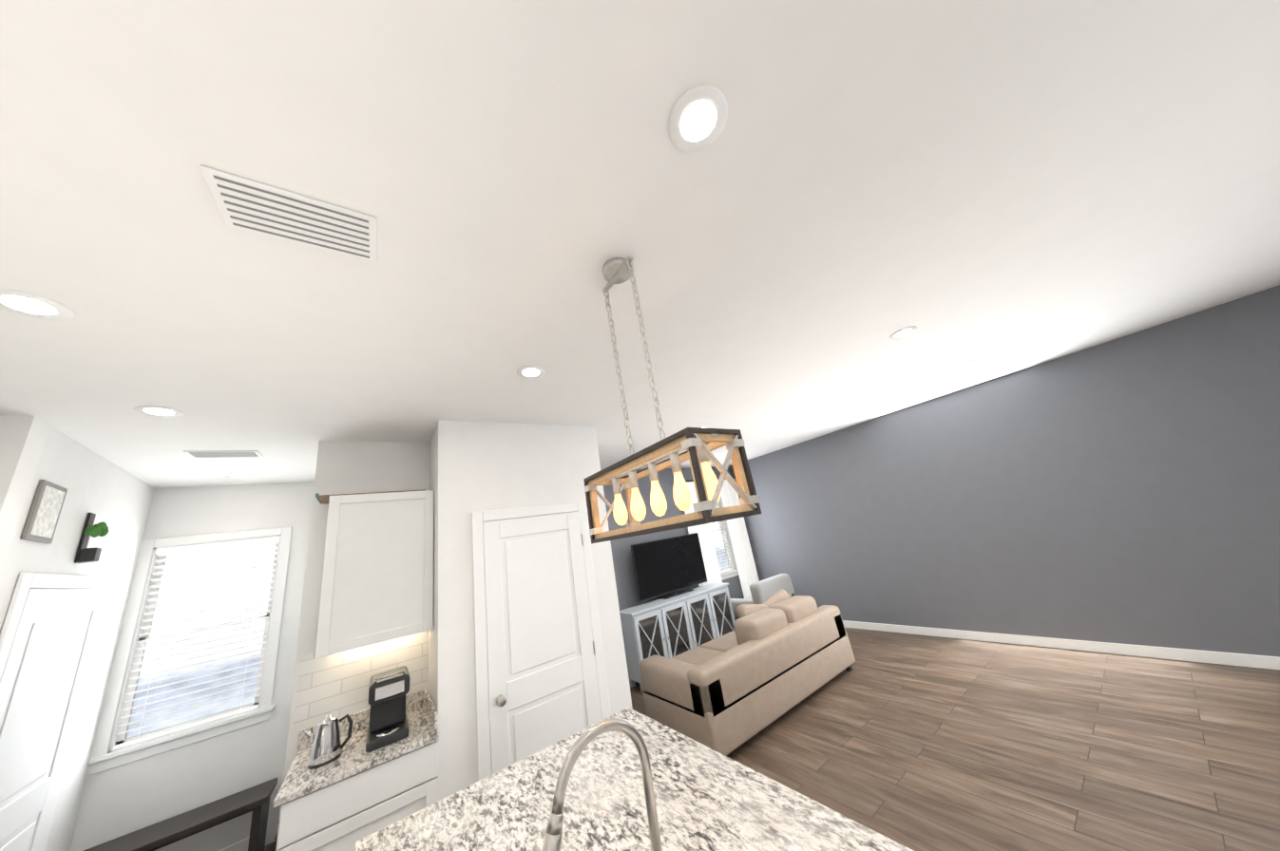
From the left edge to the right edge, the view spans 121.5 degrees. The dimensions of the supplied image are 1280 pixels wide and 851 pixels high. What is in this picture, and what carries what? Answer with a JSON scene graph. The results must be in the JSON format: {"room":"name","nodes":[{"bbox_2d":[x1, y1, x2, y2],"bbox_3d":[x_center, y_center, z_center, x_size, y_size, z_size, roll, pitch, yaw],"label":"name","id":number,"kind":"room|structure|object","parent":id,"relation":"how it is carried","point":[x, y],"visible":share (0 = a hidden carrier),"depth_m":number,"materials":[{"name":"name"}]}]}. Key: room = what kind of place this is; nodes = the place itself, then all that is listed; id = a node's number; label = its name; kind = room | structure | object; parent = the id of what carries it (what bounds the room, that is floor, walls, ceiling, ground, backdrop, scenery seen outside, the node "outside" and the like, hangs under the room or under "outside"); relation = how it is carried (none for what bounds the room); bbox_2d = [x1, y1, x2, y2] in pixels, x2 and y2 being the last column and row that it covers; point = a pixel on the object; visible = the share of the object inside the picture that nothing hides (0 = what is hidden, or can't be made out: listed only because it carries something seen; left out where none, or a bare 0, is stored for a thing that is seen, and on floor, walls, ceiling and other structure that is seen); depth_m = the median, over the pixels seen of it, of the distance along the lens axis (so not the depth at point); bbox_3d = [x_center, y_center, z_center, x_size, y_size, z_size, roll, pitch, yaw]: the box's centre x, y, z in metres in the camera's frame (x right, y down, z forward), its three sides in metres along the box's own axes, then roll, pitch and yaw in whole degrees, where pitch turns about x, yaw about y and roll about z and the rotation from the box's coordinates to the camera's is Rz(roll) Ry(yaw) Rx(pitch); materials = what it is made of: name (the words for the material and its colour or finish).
{"room":"kitchen and living room","nodes":[
{"label":"kitchen and living room","id":0,"kind":"room"},
{"bbox_2d":[0,285,1279,850],"bbox_3d":[1.002,0.719,1.630,8.180,2.860,8.070,3,-21,-35],"label":"wall","id":1,"kind":"structure","parent":0,"point":[1123,490],"depth_m":3.19,"materials":[{"name":"grey paint"}]},
{"bbox_2d":[20,479,67,543],"bbox_3d":[-3.172,0.464,1.915,0.017,0.300,0.240,5,-22,-40],"label":"framed picture","id":2,"kind":"object","parent":1,"relation":"attached to","point":[44,513],"visible":0.98,"depth_m":1.89,"materials":[{"name":"paper"}]},
{"bbox_2d":[0,572,113,850],"bbox_3d":[-3.225,1.913,1.884,0.179,2.127,1.050,3,-21,-35],"label":"hall door","id":3,"kind":"structure","parent":1,"relation":"in","point":[49,633],"depth_m":1.98,"materials":[{"name":"white wood"}]},
{"bbox_2d":[74,513,108,563],"bbox_3d":[-3.443,0.705,2.268,0.091,0.300,0.093,3,-21,-35],"label":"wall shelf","id":4,"kind":"object","parent":1,"relation":"attached to","point":[84,554],"visible":1,"depth_m":2.24,"materials":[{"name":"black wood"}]},
{"bbox_2d":[86,526,292,776],"bbox_3d":[-3.622,1.718,3.007,0.940,1.580,0.155,3,-21,-35],"label":"window","id":5,"kind":"structure","parent":1,"relation":"in","point":[204,648],"depth_m":2.97,"materials":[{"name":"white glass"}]},
{"bbox_2d":[218,824,278,850],"bbox_3d":[-3.220,3.212,2.598,1.193,0.095,0.015,3,-21,-35],"label":"baseboard","id":6,"kind":"structure","parent":1,"relation":"attached to","point":[242,846],"depth_m":2.75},
{"bbox_2d":[292,630,428,733],"bbox_3d":[-1.838,1.675,2.424,0.704,0.413,0.002,3,-21,-35],"label":"tile backsplash","id":7,"kind":"structure","parent":1,"relation":"attached to","point":[335,685],"depth_m":2.36,"materials":[{"name":"tile"}]},
{"bbox_2d":[314,490,433,658],"bbox_3d":[-1.816,0.984,2.522,0.601,0.964,0.330,3,-21,-35],"label":"upper cabinet","id":8,"kind":"object","parent":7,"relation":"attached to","point":[377,582],"visible":1,"depth_m":2.38,"materials":[{"name":"white wood"}]},
{"bbox_2d":[315,489,425,504],"bbox_3d":[-1.950,0.514,2.635,0.626,0.029,0.280,3,-21,-35],"label":"tray","id":9,"kind":"object","parent":8,"relation":"on","point":[323,499],"visible":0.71,"depth_m":2.46,"materials":[{"name":"brown wood"}]},
{"bbox_2d":[471,501,611,782],"bbox_3d":[-0.649,1.647,2.506,0.910,2.157,0.102,3,-21,-35],"label":"pantry door","id":10,"kind":"structure","parent":1,"relation":"in","point":[541,683],"depth_m":2.56,"materials":[{"name":"white wood"}]},
{"bbox_2d":[709,496,738,580],"bbox_3d":[1.391,1.943,6.581,0.640,1.620,0.155,3,-21,-35],"label":"living room window","id":11,"kind":"structure","parent":1,"relation":"in","point":[722,548],"depth_m":6.57,"materials":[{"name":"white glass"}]},
{"bbox_2d":[842,620,1279,670],"bbox_3d":[4.476,2.175,3.523,0.014,0.095,7.870,3,-21,-35],"label":"baseboard","id":12,"kind":"structure","parent":1,"relation":"attached to","point":[1232,659],"depth_m":3.52,"materials":[{"name":"white wood"}]},
{"bbox_3d":[1.238,1.028,6.761,1.611,0.044,0.095,3,-21,-35],"label":"curtain rod","id":13,"kind":"object","parent":1,"relation":"attached to","visible":0},
{"bbox_2d":[684,481,722,586],"bbox_3d":[1.109,2.231,6.111,0.520,2.565,0.068,3,-21,-35],"label":"curtain","id":14,"kind":"object","parent":13,"relation":"hanging from","point":[709,555],"visible":0.31,"depth_m":6.19,"materials":[{"name":"fabric"}]},
{"bbox_2d":[717,478,759,598],"bbox_3d":[1.892,2.268,6.665,0.480,2.565,0.068,3,-21,-35],"label":"curtain","id":15,"kind":"object","parent":13,"relation":"hanging from","point":[743,554],"visible":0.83,"depth_m":6.67,"materials":[{"name":"fabric"}]},
{"bbox_2d":[0,0,1279,488],"bbox_3d":[0.748,-0.673,2.064,8.200,0.100,8.090,3,-21,-35],"label":"ceiling","id":16,"kind":"structure","parent":0,"point":[996,188],"depth_m":1.25,"materials":[{"name":"white paint"}]},
{"bbox_2d":[0,288,75,320],"bbox_3d":[-2.050,-0.402,1.203,0.168,0.005,0.168,3,-21,-35],"label":"recessed light","id":17,"kind":"object","parent":16,"relation":"in","point":[27,304],"visible":1,"depth_m":1.21,"materials":[{"name":"white plastic"}]},
{"bbox_2d":[133,405,184,418],"bbox_3d":[-2.612,-0.074,1.949,0.168,0.005,0.168,3,-21,-35],"label":"recessed light","id":18,"kind":"object","parent":16,"relation":"in","point":[158,411],"visible":1,"depth_m":1.94,"materials":[{"name":"white plastic"}]},
{"bbox_2d":[183,451,263,458],"bbox_3d":[-3.038,0.212,2.629,0.360,0.008,0.160,3,-21,-35],"label":"ceiling vent","id":19,"kind":"object","parent":16,"relation":"in","point":[221,454],"visible":1,"depth_m":2.62,"materials":[{"name":"white metal"}]},
{"bbox_2d":[225,473,253,477],"bbox_3d":[-3.473,0.433,3.108,0.168,0.005,0.168,3,-21,-35],"label":"recessed light","id":20,"kind":"object","parent":16,"relation":"in","point":[238,475],"visible":0.98,"depth_m":3.10,"materials":[{"name":"white plastic"}]},
{"bbox_2d":[199,165,377,262],"bbox_3d":[-1.018,-0.615,1.083,0.360,0.008,0.200,3,-21,-35],"label":"ceiling vent","id":21,"kind":"object","parent":16,"relation":"in","point":[248,205],"visible":1,"depth_m":1.06,"materials":[{"name":"white metal"}]},
{"bbox_2d":[516,365,545,379],"bbox_3d":[-0.671,-0.327,2.212,0.168,0.005,0.168,3,-21,-35],"label":"recessed light","id":22,"kind":"object","parent":16,"relation":"in","point":[530,372],"visible":1,"depth_m":2.21,"materials":[{"name":"white plastic"}]},
{"bbox_2d":[583,255,761,543],"bbox_3d":[-0.009,-0.152,1.333,0.215,1.060,0.638,3,-21,-35],"label":"pendant chandelier","id":23,"kind":"object","parent":16,"relation":"hanging from","point":[698,445],"visible":1,"depth_m":1.12,"materials":[{"name":"brown wood"}]},
{"bbox_2d":[668,84,727,152],"bbox_3d":[0.162,-0.846,0.999,0.168,0.005,0.168,3,-21,-35],"label":"recessed light","id":24,"kind":"object","parent":16,"relation":"in","point":[697,119],"visible":1,"depth_m":0.99,"materials":[{"name":"white plastic"}]},
{"bbox_2d":[889,325,917,340],"bbox_3d":[1.872,-0.658,2.554,0.168,0.005,0.168,3,-21,-35],"label":"recessed light","id":25,"kind":"object","parent":16,"relation":"in","point":[902,333],"visible":1,"depth_m":2.55,"materials":[{"name":"white plastic"}]},
{"bbox_2d":[264,628,1279,850],"bbox_3d":[1.228,2.117,1.200,8.200,0.100,8.090,3,-21,-35],"label":"floor","id":26,"kind":"structure","parent":0,"point":[926,742],"depth_m":2.46,"materials":[{"name":"brown wood"}]},
{"bbox_2d":[83,778,277,850],"bbox_3d":[-3.161,2.966,2.429,0.920,0.440,0.340,3,-21,-35],"label":"bench","id":27,"kind":"object","parent":26,"relation":"on","point":[256,800],"visible":1,"depth_m":2.53,"materials":[{"name":"brown wood"}]},
{"bbox_2d":[273,688,439,850],"bbox_3d":[-1.535,2.242,1.980,0.671,1.015,0.635,3,-21,-35],"label":"base cabinet","id":28,"kind":"object","parent":26,"relation":"on","point":[351,796],"visible":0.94,"depth_m":1.86,"materials":[{"name":"wood"}]},
{"bbox_2d":[302,713,353,769],"bbox_3d":[-1.739,1.734,1.996,0.220,0.217,0.136,3,-21,-35],"label":"kettle","id":29,"kind":"object","parent":28,"relation":"on","point":[325,741],"visible":1,"depth_m":1.96,"materials":[{"name":"silver metal"}]},
{"bbox_2d":[365,666,410,752],"bbox_3d":[-1.527,1.682,2.178,0.200,0.353,0.313,3,-21,-35],"label":"coffee maker","id":30,"kind":"object","parent":28,"relation":"on","point":[389,691],"visible":1,"depth_m":2.11,"materials":[{"name":"black plastic"}]},
{"bbox_2d":[354,706,914,850],"bbox_3d":[0.110,1.615,0.697,1.203,0.915,2.130,3,-21,-35],"label":"kitchen island","id":31,"kind":"object","parent":26,"relation":"on","point":[707,799],"visible":1,"depth_m":1.26,"materials":[{"name":"white stone"}]},
{"bbox_2d":[541,718,662,850],"bbox_3d":[-0.064,0.952,0.809,0.320,0.455,0.108,3,-21,-35],"label":"faucet","id":32,"kind":"object","parent":31,"relation":"on","point":[552,841],"visible":1,"depth_m":0.87,"materials":[{"name":"silver metal"}]},
{"bbox_2d":[619,583,735,691],"bbox_3d":[0.611,2.912,5.106,1.840,0.885,0.407,3,-21,-35],"label":"tv stand","id":33,"kind":"object","parent":26,"relation":"on","point":[678,625],"visible":0.75,"depth_m":4.89,"materials":[{"name":"paint"}]},
{"bbox_2d":[630,533,707,601],"bbox_3d":[0.477,2.160,5.518,1.340,0.814,0.220,3,-21,-35],"label":"tv","id":34,"kind":"object","parent":33,"relation":"on","point":[668,565],"visible":1,"depth_m":5.45,"materials":[{"name":"black plastic"}]},
{"bbox_2d":[639,590,855,756],"bbox_3d":[1.183,2.430,3.869,2.270,0.885,0.980,3,-21,-35],"label":"sofa","id":35,"kind":"object","parent":26,"relation":"on","point":[773,659],"visible":1,"depth_m":3.35,"materials":[{"name":"beige leather"}]},
{"bbox_2d":[730,573,795,620],"bbox_3d":[1.911,2.873,5.661,0.840,0.860,0.800,3,-21,-35],"label":"armchair","id":36,"kind":"object","parent":26,"relation":"on","point":[763,591],"visible":0.27,"depth_m":5.43,"materials":[{"name":"grey fabric"}]}
]}

